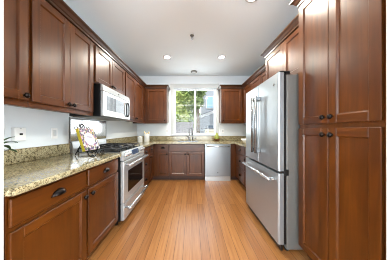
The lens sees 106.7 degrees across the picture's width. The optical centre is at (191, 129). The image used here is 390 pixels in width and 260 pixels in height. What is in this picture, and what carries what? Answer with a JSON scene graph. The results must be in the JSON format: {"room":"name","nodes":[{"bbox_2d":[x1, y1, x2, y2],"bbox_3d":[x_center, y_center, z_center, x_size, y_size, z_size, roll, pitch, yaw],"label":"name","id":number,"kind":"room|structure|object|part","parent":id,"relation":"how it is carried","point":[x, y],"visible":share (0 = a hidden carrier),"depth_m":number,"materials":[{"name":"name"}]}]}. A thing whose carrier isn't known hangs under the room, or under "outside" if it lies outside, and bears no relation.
{"room":"kitchen","nodes":[
{"label":"kitchen","id":0,"kind":"room"},
{"bbox_2d":[0,0,3,259],"bbox_3d":[-1.853,-0.150,0.630,1.895,2.700,0.140,0,0,0],"label":"wall","id":1,"kind":"structure","parent":0,"point":[1,1],"depth_m":0.69,"materials":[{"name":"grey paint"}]},
{"bbox_2d":[4,0,30,106],"bbox_3d":[-1.329,-0.614,0.881,0.363,0.896,0.351,0,0,0],"label":"upper cabinet","id":2,"kind":"object","parent":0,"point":[16,93],"visible":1,"depth_m":0.98,"materials":[{"name":"brown wood"}]},
{"bbox_3d":[-1.207,-0.183,0.881,0.026,0.034,0.351,0,0,0],"label":"light rail","id":3,"kind":"part","parent":2,"relation":"part of","materials":[{"name":"brown wood"}]},
{"bbox_3d":[-1.163,-0.245,1.020,0.033,0.039,0.039,0,0,0],"label":"knob","id":4,"kind":"part","parent":2,"relation":"part of","materials":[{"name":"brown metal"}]},
{"bbox_2d":[4,105,136,152],"bbox_3d":[-1.570,-0.150,2.425,0.100,2.700,3.450,0,0,0],"label":"wall","id":5,"kind":"structure","parent":0,"point":[38,124],"depth_m":1.47,"materials":[{"name":"white paint"}]},
{"bbox_2d":[11,127,25,140],"bbox_3d":[-1.500,0.035,1.258,0.040,0.115,0.085,0,0,0],"label":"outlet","id":6,"kind":"object","parent":5,"relation":"attached to","point":[17,133],"visible":0.98,"depth_m":1.24,"materials":[{"name":"white plastic"}]},
{"bbox_2d":[4,143,69,165],"bbox_3d":[-1.508,0.225,1.243,0.020,0.122,1.080,0,0,0],"label":"backsplash","id":7,"kind":"structure","parent":5,"relation":"attached to","point":[32,153],"depth_m":1.37,"materials":[{"name":"stone"}]},
{"bbox_2d":[4,0,92,115],"bbox_3d":[-1.329,-0.614,1.406,0.363,0.896,0.690,0,0,0],"label":"upper cabinet","id":8,"kind":"object","parent":5,"relation":"attached to","point":[60,56],"visible":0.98,"depth_m":1.28,"materials":[{"name":"brown wood"}]},
{"bbox_3d":[-1.190,-0.627,1.238,0.019,0.830,0.329,0,0,0],"label":"door","id":9,"kind":"part","parent":8,"relation":"part of","materials":[{"name":"brown wood"}]},
{"bbox_3d":[-1.207,-0.183,1.406,0.026,0.034,0.690,0,0,0],"label":"light rail","id":10,"kind":"part","parent":8,"relation":"part of","materials":[{"name":"brown wood"}]},
{"bbox_3d":[-1.190,-0.627,1.573,0.019,0.830,0.331,0,0,0],"label":"door","id":11,"kind":"part","parent":8,"relation":"part of","materials":[{"name":"brown wood"}]},
{"bbox_2d":[51,128,57,138],"bbox_3d":[-1.514,0.036,1.598,0.011,0.117,0.072,0,0,0],"label":"outlet","id":12,"kind":"object","parent":5,"relation":"attached to","point":[54,131],"visible":1,"depth_m":1.59,"materials":[{"name":"white plastic"}]},
{"bbox_2d":[69,117,105,142],"bbox_3d":[-1.512,0.000,2.172,0.015,0.320,0.772,0,0,0],"label":"panel","id":13,"kind":"object","parent":5,"relation":"attached to","point":[99,127],"visible":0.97,"depth_m":2.10,"materials":[{"name":"silver metal"}]},
{"bbox_3d":[-1.512,0.000,1.793,0.015,0.320,0.014,0,0,0],"label":"edge trim","id":14,"kind":"part","parent":13,"relation":"part of","materials":[{"name":"grey metal"}]},
{"bbox_2d":[93,43,124,94],"bbox_3d":[-1.329,-0.824,2.163,0.363,0.477,0.816,0,0,0],"label":"upper cabinet","id":15,"kind":"object","parent":5,"relation":"attached to","point":[106,71],"visible":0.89,"depth_m":2.04,"materials":[{"name":"brown wood"}]},
{"bbox_2d":[69,83,129,120],"bbox_3d":[-1.289,-0.368,2.171,0.454,0.413,0.764,0,0,0],"label":"microwave","id":16,"kind":"object","parent":15,"relation":"attached to","point":[109,104],"visible":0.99,"depth_m":1.92,"materials":[{"name":"white metal"}]},
{"bbox_3d":[-1.110,-0.527,2.171,0.034,0.075,0.764,0,0,0],"label":"vent panel","id":17,"kind":"part","parent":16,"relation":"part of","materials":[{"name":"silver metal"}]},
{"bbox_3d":[-1.110,-0.331,2.171,0.034,0.310,0.764,0,0,0],"label":"door","id":18,"kind":"part","parent":16,"relation":"part of","materials":[{"name":"silver metal"}]},
{"bbox_3d":[-1.077,-0.335,2.425,0.030,0.252,0.106,0,0,0],"label":"handle","id":19,"kind":"part","parent":16,"relation":"part of","materials":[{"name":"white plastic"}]},
{"bbox_3d":[-1.190,-0.821,1.966,0.019,0.442,0.377,0,0,0],"label":"door","id":20,"kind":"part","parent":15,"relation":"part of","materials":[{"name":"brown wood"}]},
{"bbox_3d":[-1.190,-0.821,2.354,0.019,0.442,0.387,0,0,0],"label":"door","id":21,"kind":"part","parent":15,"relation":"part of","materials":[{"name":"brown wood"}]},
{"bbox_2d":[124,70,144,122],"bbox_3d":[-1.329,-0.614,3.121,0.363,0.896,1.092,0,0,0],"label":"upper cabinet","id":22,"kind":"object","parent":5,"relation":"attached to","point":[134,91],"visible":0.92,"depth_m":3.03,"materials":[{"name":"brown wood"}]},
{"bbox_3d":[-1.190,-0.627,2.817,0.019,0.830,0.455,0,0,0],"label":"door","id":23,"kind":"part","parent":22,"relation":"part of","materials":[{"name":"brown wood"}]},
{"bbox_3d":[-1.190,-0.627,3.280,0.019,0.830,0.459,0,0,0],"label":"door","id":24,"kind":"part","parent":22,"relation":"part of","materials":[{"name":"brown wood"}]},
{"bbox_2d":[63,0,298,75],"bbox_3d":[0.000,-1.550,0.225,5.600,0.100,7.850,0,0,0],"label":"ceiling","id":25,"kind":"structure","parent":0,"point":[140,32],"depth_m":2.19,"materials":[{"name":"white paint"}]},
{"bbox_2d":[137,76,249,135],"bbox_3d":[0.050,-0.150,4.090,3.140,2.700,0.120,0,0,0],"label":"wall","id":26,"kind":"structure","parent":0,"point":[154,129],"depth_m":4.03,"materials":[{"name":"white paint"}]},
{"bbox_2d":[46,0,170,90],"bbox_3d":[-0.898,-1.100,2.366,0.607,0.075,3.318,0,0,0],"label":"crown molding","id":27,"kind":"structure","parent":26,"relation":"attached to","point":[60,6],"depth_m":1.70,"materials":[{"name":"brown wood"}]},
{"bbox_2d":[133,88,168,123],"bbox_3d":[-1.079,-0.614,3.829,0.865,0.896,0.363,0,0,0],"label":"upper cabinet","id":28,"kind":"object","parent":26,"relation":"attached to","point":[156,99],"visible":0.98,"depth_m":3.69,"materials":[{"name":"brown wood"}]},
{"bbox_3d":[-1.079,-0.183,3.707,0.865,0.034,0.026,0,0,0],"label":"light rail","id":29,"kind":"part","parent":28,"relation":"part of","materials":[{"name":"brown wood"}]},
{"bbox_3d":[-0.910,-0.627,3.689,0.500,0.830,0.019,0,0,0],"label":"door","id":30,"kind":"part","parent":28,"relation":"part of","materials":[{"name":"brown wood"}]},
{"bbox_2d":[106,136,245,142],"bbox_3d":[0.050,0.225,3.156,3.136,0.122,1.743,0,0,0],"label":"backsplash","id":31,"kind":"structure","parent":26,"relation":"attached to","point":[134,138],"depth_m":4.01,"materials":[{"name":"stone"}]},
{"bbox_2d":[170,84,218,135],"bbox_3d":[0.077,-0.562,4.058,1.349,1.435,0.145,0,0,0],"label":"window","id":32,"kind":"structure","parent":26,"relation":"in","point":[172,86],"depth_m":4.01,"materials":[{"name":"white paint"}]},
{"bbox_3d":[0.077,0.141,4.032,1.345,0.028,0.095,0,0,0],"label":"sill","id":33,"kind":"part","parent":32,"relation":"part of","materials":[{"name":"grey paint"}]},
{"bbox_2d":[219,88,245,123],"bbox_3d":[1.179,-0.614,3.829,0.865,0.896,0.363,0,0,0],"label":"upper cabinet","id":34,"kind":"object","parent":26,"relation":"attached to","point":[231,100],"visible":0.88,"depth_m":3.69,"materials":[{"name":"brown wood"}]},
{"bbox_3d":[1.015,-0.627,3.689,0.510,0.830,0.019,0,0,0],"label":"door","id":35,"kind":"part","parent":34,"relation":"part of","materials":[{"name":"brown wood"}]},
{"bbox_3d":[1.179,-0.183,3.707,0.865,0.034,0.026,0,0,0],"label":"light rail","id":36,"kind":"part","parent":34,"relation":"part of","materials":[{"name":"brown wood"}]},
{"bbox_2d":[86,176,310,259],"bbox_3d":[0.000,1.240,0.225,5.600,0.080,7.850,0,0,0],"label":"floor","id":37,"kind":"structure","parent":0,"point":[173,219],"depth_m":1.77,"materials":[{"name":"brown wood"}]},
{"bbox_2d":[4,158,117,259],"bbox_3d":[-1.183,0.763,1.236,0.653,0.874,1.061,0,0,0],"label":"base cabinet","id":38,"kind":"object","parent":37,"relation":"on","point":[67,218],"visible":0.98,"depth_m":1.02,"materials":[{"name":"brown wood"}]},
{"bbox_3d":[-0.899,0.799,0.969,0.019,0.578,0.513,0,0,0],"label":"door","id":39,"kind":"part","parent":38,"relation":"part of","materials":[{"name":"brown wood"}]},
{"bbox_3d":[-0.899,0.413,0.969,0.019,0.142,0.513,0,0,0],"label":"drawer","id":40,"kind":"part","parent":38,"relation":"part of","materials":[{"name":"brown wood"}]},
{"bbox_3d":[-0.875,0.409,0.969,0.031,0.040,0.108,0,0,0],"label":"cup pull","id":41,"kind":"part","parent":38,"relation":"part of","materials":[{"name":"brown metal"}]},
{"bbox_2d":[4,143,120,196],"bbox_3d":[-1.192,0.244,1.243,0.653,0.161,1.080,0,0,0],"label":"countertop","id":42,"kind":"structure","parent":38,"relation":"on","point":[26,169],"depth_m":1.18,"materials":[{"name":"beige stone"}]},
{"bbox_2d":[4,137,17,151],"bbox_3d":[-1.275,0.159,0.959,0.207,0.252,0.297,0,0,0],"label":"potted plant","id":43,"kind":"object","parent":42,"relation":"on","point":[7,146],"visible":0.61,"depth_m":1.05,"materials":[{"name":"green plant"}]},
{"bbox_2d":[74,124,104,156],"bbox_3d":[-1.148,0.106,1.593,0.320,0.357,0.221,0,0,0],"label":"cookbook stand","id":44,"kind":"object","parent":42,"relation":"on","point":[79,124],"visible":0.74,"depth_m":1.60,"materials":[{"name":"black metal"}]},
{"bbox_2d":[75,128,99,151],"bbox_3d":[-1.140,0.104,1.597,0.115,0.242,0.205,0,0,7],"label":"cookbook","id":45,"kind":"object","parent":44,"relation":"on","point":[87,138],"visible":0.97,"depth_m":1.56,"materials":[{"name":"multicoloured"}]},
{"bbox_3d":[-0.899,0.413,1.501,0.019,0.142,0.502,0,0,0],"label":"drawer","id":46,"kind":"part","parent":38,"relation":"part of","materials":[{"name":"brown wood"}]},
{"bbox_3d":[-0.899,0.799,1.501,0.019,0.578,0.502,0,0,0],"label":"door","id":47,"kind":"part","parent":38,"relation":"part of","materials":[{"name":"brown wood"}]},
{"bbox_2d":[71,139,148,225],"bbox_3d":[-1.135,0.675,2.171,0.747,1.050,0.764,0,0,0],"label":"range","id":48,"kind":"object","parent":37,"relation":"on","point":[131,189],"visible":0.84,"depth_m":1.95,"materials":[{"name":"silver metal"}]},
{"bbox_2d":[75,152,119,152],"bbox_3d":[-1.189,0.293,2.171,0.638,0.022,0.764,0,0,0],"label":"cooktop","id":49,"kind":"object","parent":48,"relation":"in","point":[75,152],"depth_m":1.82,"materials":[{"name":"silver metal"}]},
{"bbox_3d":[-0.863,0.328,2.171,0.045,0.115,0.764,0,0,0],"label":"control panel","id":50,"kind":"part","parent":48,"relation":"part of","materials":[{"name":"silver metal"}]},
{"bbox_3d":[-0.862,1.024,2.171,0.044,0.203,0.760,0,0,0],"label":"storage drawer","id":51,"kind":"part","parent":48,"relation":"part of","materials":[{"name":"silver metal"}]},
{"bbox_3d":[-0.862,0.653,2.171,0.044,0.523,0.760,0,0,0],"label":"oven door","id":52,"kind":"part","parent":48,"relation":"part of","materials":[{"name":"silver metal"}]},
{"bbox_3d":[-0.800,0.438,2.171,0.078,0.034,0.734,0,0,0],"label":"handle","id":53,"kind":"part","parent":48,"relation":"part of","materials":[{"name":"silver metal"}]},
{"bbox_3d":[-0.800,0.974,2.171,0.078,0.034,0.734,0,0,0],"label":"handle","id":54,"kind":"part","parent":48,"relation":"part of","materials":[{"name":"silver metal"}]},
{"bbox_2d":[144,147,148,187],"bbox_3d":[-1.185,0.763,2.796,0.651,0.874,0.446,0,0,0],"label":"base cabinet","id":55,"kind":"object","parent":37,"relation":"on","point":[146,150],"visible":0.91,"depth_m":2.84,"materials":[{"name":"brown wood"}]},
{"bbox_3d":[-0.899,0.950,2.796,0.019,0.270,0.423,0,0,0],"label":"drawer","id":56,"kind":"part","parent":55,"relation":"part of","materials":[{"name":"brown wood"}]},
{"bbox_3d":[-0.899,0.657,2.796,0.019,0.265,0.423,0,0,0],"label":"drawer","id":57,"kind":"part","parent":55,"relation":"part of","materials":[{"name":"brown wood"}]},
{"bbox_2d":[148,145,152,181],"bbox_3d":[-1.183,0.763,3.220,0.653,0.874,0.394,0,0,0],"label":"base cabinet","id":58,"kind":"object","parent":37,"relation":"on","point":[150,154],"visible":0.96,"depth_m":3.15,"materials":[{"name":"brown wood"}]},
{"bbox_3d":[-0.899,0.805,3.182,0.019,0.560,0.296,0,0,0],"label":"door","id":59,"kind":"part","parent":58,"relation":"part of","materials":[{"name":"brown wood"}]},
{"bbox_2d":[151,144,168,179],"bbox_3d":[-1.032,0.763,3.704,0.958,0.874,0.633,0,0,0],"label":"base cabinet","id":60,"kind":"object","parent":37,"relation":"on","point":[160,151],"visible":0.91,"depth_m":3.43,"materials":[{"name":"brown wood"}]},
{"bbox_3d":[-0.689,0.421,3.429,0.253,0.158,0.019,0,0,0],"label":"drawer","id":61,"kind":"part","parent":60,"relation":"part of","materials":[{"name":"brown wood"}]},
{"bbox_3d":[-0.689,0.805,3.429,0.253,0.560,0.019,0,0,0],"label":"door","id":62,"kind":"part","parent":60,"relation":"part of","materials":[{"name":"brown wood"}]},
{"bbox_2d":[106,136,245,146],"bbox_3d":[0.050,0.244,3.156,3.136,0.161,1.743,0,0,0],"label":"countertop","id":63,"kind":"structure","parent":60,"relation":"on","point":[237,140],"depth_m":3.61,"materials":[{"name":"beige stone"}]},
{"bbox_2d":[144,134,148,141],"bbox_3d":[-1.115,0.193,3.580,0.131,0.185,0.131,0,0,0],"label":"utensil crock","id":64,"kind":"object","parent":63,"relation":"on","point":[146,136],"visible":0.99,"depth_m":3.53,"materials":[{"name":"white ceramic"}]},
{"bbox_2d":[169,144,204,179],"bbox_3d":[-0.126,0.763,3.704,0.846,0.874,0.633,0,0,0],"label":"base cabinet","id":65,"kind":"object","parent":37,"relation":"on","point":[186,161],"visible":1,"depth_m":3.43,"materials":[{"name":"brown wood"}]},
{"bbox_3d":[-0.334,0.805,3.429,0.409,0.560,0.019,0,0,0],"label":"door","id":66,"kind":"part","parent":65,"relation":"part of","materials":[{"name":"brown wood"}]},
{"bbox_3d":[0.082,0.805,3.429,0.409,0.560,0.019,0,0,0],"label":"door","id":67,"kind":"part","parent":65,"relation":"part of","materials":[{"name":"brown wood"}]},
{"bbox_2d":[205,144,230,180],"bbox_3d":[0.606,0.766,3.671,0.602,0.868,0.658,0,0,0],"label":"dishwasher","id":68,"kind":"object","parent":37,"relation":"on","point":[217,156],"visible":0.98,"depth_m":3.40,"materials":[{"name":"silver metal"}]},
{"bbox_3d":[0.606,1.146,3.429,0.602,0.108,0.029,0,0,0],"label":"toe panel","id":69,"kind":"part","parent":68,"relation":"part of","materials":[{"name":"silver metal"}]},
{"bbox_2d":[230,144,238,179],"bbox_3d":[1.263,0.763,3.722,0.696,0.874,0.596,0,0,0],"label":"base cabinet","id":70,"kind":"object","parent":37,"relation":"on","point":[233,146],"visible":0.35,"depth_m":3.42,"materials":[{"name":"brown wood"}]},
{"bbox_3d":[0.967,0.713,3.432,0.098,0.770,0.016,0,0,0],"label":"filler panel","id":71,"kind":"part","parent":70,"relation":"part of","materials":[{"name":"brown wood"}]},
{"bbox_2d":[236,144,245,187],"bbox_3d":[1.300,0.763,3.110,0.621,0.874,0.614,0,0,0],"label":"base cabinet","id":72,"kind":"object","parent":37,"relation":"on","point":[240,150],"visible":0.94,"depth_m":3.05,"materials":[{"name":"brown wood"}]},
{"bbox_3d":[1.030,0.950,3.078,0.019,0.270,0.525,0,0,0],"label":"drawer","id":73,"kind":"part","parent":72,"relation":"part of","materials":[{"name":"brown wood"}]},
{"bbox_3d":[1.030,0.657,3.078,0.019,0.265,0.525,0,0,0],"label":"drawer","id":74,"kind":"part","parent":72,"relation":"part of","materials":[{"name":"brown wood"}]},
{"bbox_3d":[1.030,0.421,3.078,0.019,0.158,0.525,0,0,0],"label":"drawer","id":75,"kind":"part","parent":72,"relation":"part of","materials":[{"name":"brown wood"}]},
{"bbox_2d":[244,148,246,186],"bbox_3d":[1.298,0.763,2.542,0.623,0.874,0.513,0,0,0],"label":"base cabinet","id":76,"kind":"object","parent":37,"relation":"on","point":[245,148],"visible":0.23,"depth_m":2.76,"materials":[{"name":"brown wood"}]},
{"bbox_2d":[242,71,302,250],"bbox_3d":[1.186,0.309,1.835,0.838,1.782,0.859,0,0,0],"label":"refrigerator","id":77,"kind":"object","parent":37,"relation":"on","point":[272,107],"visible":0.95,"depth_m":1.44,"materials":[{"name":"grey metal"}]},
{"bbox_3d":[0.867,-0.080,2.050,0.053,0.964,0.430,0,0,0],"label":"door","id":78,"kind":"part","parent":77,"relation":"part of","materials":[{"name":"silver metal"}]},
{"bbox_3d":[0.803,-0.065,1.882,0.073,0.700,0.031,0,0,0],"label":"handle","id":79,"kind":"part","parent":77,"relation":"part of","materials":[{"name":"grey metal"}]},
{"bbox_3d":[0.803,-0.065,1.787,0.073,0.700,0.031,0,0,0],"label":"handle","id":80,"kind":"part","parent":77,"relation":"part of","materials":[{"name":"grey metal"}]},
{"bbox_3d":[0.803,0.500,1.837,0.073,0.031,0.745,0,0,0],"label":"handle","id":81,"kind":"part","parent":77,"relation":"part of","materials":[{"name":"silver metal"}]},
{"bbox_3d":[0.867,0.770,1.837,0.053,0.689,0.855,0,0,0],"label":"freezer drawer","id":82,"kind":"part","parent":77,"relation":"part of","materials":[{"name":"silver metal"}]},
{"bbox_3d":[0.867,-0.080,1.619,0.053,0.964,0.419,0,0,0],"label":"door","id":83,"kind":"part","parent":77,"relation":"part of","materials":[{"name":"silver metal"}]},
{"bbox_2d":[299,0,385,259],"bbox_3d":[1.292,0.015,1.074,0.633,2.370,0.612,0,0,0],"label":"pantry cabinet","id":84,"kind":"object","parent":37,"relation":"on","point":[342,43],"visible":1,"depth_m":0.99,"materials":[{"name":"brown wood"}]},
{"bbox_3d":[1.018,0.535,1.225,0.019,1.100,0.298,0,0,0],"label":"door","id":85,"kind":"part","parent":84,"relation":"part of","materials":[{"name":"brown wood"}]},
{"bbox_3d":[1.018,-0.603,1.225,0.019,1.105,0.298,0,0,0],"label":"door","id":86,"kind":"part","parent":84,"relation":"part of","materials":[{"name":"brown wood"}]},
{"bbox_3d":[1.018,0.535,0.922,0.019,1.100,0.300,0,0,0],"label":"door","id":87,"kind":"part","parent":84,"relation":"part of","materials":[{"name":"brown wood"}]},
{"bbox_3d":[1.018,-0.603,0.922,0.019,1.105,0.300,0,0,0],"label":"door","id":88,"kind":"part","parent":84,"relation":"part of","materials":[{"name":"brown wood"}]},
{"bbox_2d":[386,0,389,259],"bbox_3d":[1.867,-0.150,0.630,1.866,2.700,0.140,0,0,0],"label":"wall","id":89,"kind":"structure","parent":0,"point":[387,1],"depth_m":0.69,"materials":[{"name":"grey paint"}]},
{"label":"outside","id":90,"kind":"structure","parent":0,"visible":0},
{"bbox_3d":[1.000,1.400,17.080,30.000,0.100,25.840,0,0,0],"label":"ground","id":91,"kind":"structure","parent":90,"visible":0},
{"bbox_2d":[176,90,189,121],"bbox_3d":[-1.318,-1.347,8.760,2.828,5.395,2.179,0,0,0],"label":"tree","id":92,"kind":"object","parent":91,"relation":"on","point":[182,115],"visible":0.27,"depth_m":8.29,"materials":[{"name":"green plant"}]},
{"bbox_2d":[176,122,193,132],"bbox_3d":[-1.210,0.494,6.610,2.780,1.708,0.080,0,0,0],"label":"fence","id":93,"kind":"object","parent":91,"relation":"on","point":[178,124],"visible":0.11,"depth_m":6.60,"materials":[{"name":"grey wood"}]},
{"bbox_3d":[-1.210,-0.321,6.610,2.780,0.078,0.080,0,0,0],"label":"rail","id":94,"kind":"part","parent":93,"relation":"part of","materials":[{"name":"grey wood"}]},
{"bbox_2d":[184,96,200,130],"bbox_3d":[-2.370,-2.427,18.132,7.545,7.554,4.195,0,0,0],"label":"tree","id":95,"kind":"object","parent":91,"relation":"on","point":[189,110],"visible":0.03,"depth_m":17.48,"materials":[{"name":"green plant"}]},
{"bbox_2d":[176,128,213,128],"bbox_3d":[0.150,0.637,5.300,3.500,1.424,0.040,0,0,0],"label":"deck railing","id":96,"kind":"object","parent":91,"relation":"on","point":[176,128],"visible":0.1,"depth_m":5.28,"materials":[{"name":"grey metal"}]},
{"bbox_2d":[188,90,206,132],"bbox_3d":[0.311,-0.738,7.924,1.172,4.181,1.155,0,0,0],"label":"tree","id":97,"kind":"object","parent":91,"relation":"on","point":[199,93],"visible":0.54,"depth_m":7.78,"materials":[{"name":"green plant"}]},
{"bbox_3d":[0.311,-1.962,7.924,1.172,1.732,1.155,0,0,0],"label":"crown","id":98,"kind":"part","parent":97,"relation":"part of","materials":[{"name":"green plant"}]},
{"bbox_2d":[196,90,213,132],"bbox_3d":[3.375,-1.826,11.925,6.250,6.348,6.150,0,0,0],"label":"neighbor house","id":99,"kind":"structure","parent":91,"relation":"on","point":[207,111],"depth_m":9.00,"materials":[{"name":"grey"}]},
{"bbox_3d":[1.285,-1.990,10.431,0.410,0.780,0.013,0,0,0],"label":"pane","id":100,"kind":"part","parent":99,"relation":"part of","materials":[{"name":"blue"}]},
{"bbox_3d":[1.670,-0.150,2.425,0.100,2.700,3.450,0,0,0],"label":"wall","id":101,"kind":"structure","parent":0,"visible":0},
{"bbox_2d":[244,70,265,122],"bbox_3d":[1.433,-0.614,2.977,0.353,0.896,1.381,0,0,0],"label":"upper cabinet","id":102,"kind":"object","parent":101,"relation":"attached to","point":[260,79],"visible":0.23,"depth_m":3.09,"materials":[{"name":"brown wood"}]},
{"bbox_3d":[1.300,-0.627,3.401,0.019,0.830,0.439,0,0,0],"label":"door","id":103,"kind":"part","parent":102,"relation":"part of","materials":[{"name":"brown wood"}]},
{"bbox_3d":[1.300,-0.627,2.958,0.019,0.830,0.434,0,0,0],"label":"door","id":104,"kind":"part","parent":102,"relation":"part of","materials":[{"name":"brown wood"}]},
{"bbox_3d":[1.300,-0.627,2.518,0.019,0.830,0.435,0,0,0],"label":"door","id":105,"kind":"part","parent":102,"relation":"part of","materials":[{"name":"brown wood"}]},
{"bbox_2d":[266,27,298,79],"bbox_3d":[1.363,-0.865,1.833,0.493,0.530,0.898,0,0,0],"label":"upper cabinet","id":106,"kind":"object","parent":101,"relation":"attached to","point":[285,57],"visible":0.23,"depth_m":1.77,"materials":[{"name":"brown wood"}]},
{"bbox_2d":[217,0,304,90],"bbox_3d":[1.004,-1.154,2.396,0.617,0.183,3.258,0,0,0],"label":"crown molding","id":107,"kind":"structure","parent":106,"relation":"attached to","point":[293,25],"depth_m":1.95,"materials":[{"name":"brown wood"}]},
{"bbox_3d":[1.159,-0.863,2.051,0.019,0.495,0.433,0,0,0],"label":"door","id":108,"kind":"part","parent":106,"relation":"part of","materials":[{"name":"brown wood"}]},
{"bbox_3d":[1.159,-0.863,1.612,0.019,0.495,0.434,0,0,0],"label":"door","id":109,"kind":"part","parent":106,"relation":"part of","materials":[{"name":"brown wood"}]}
]}

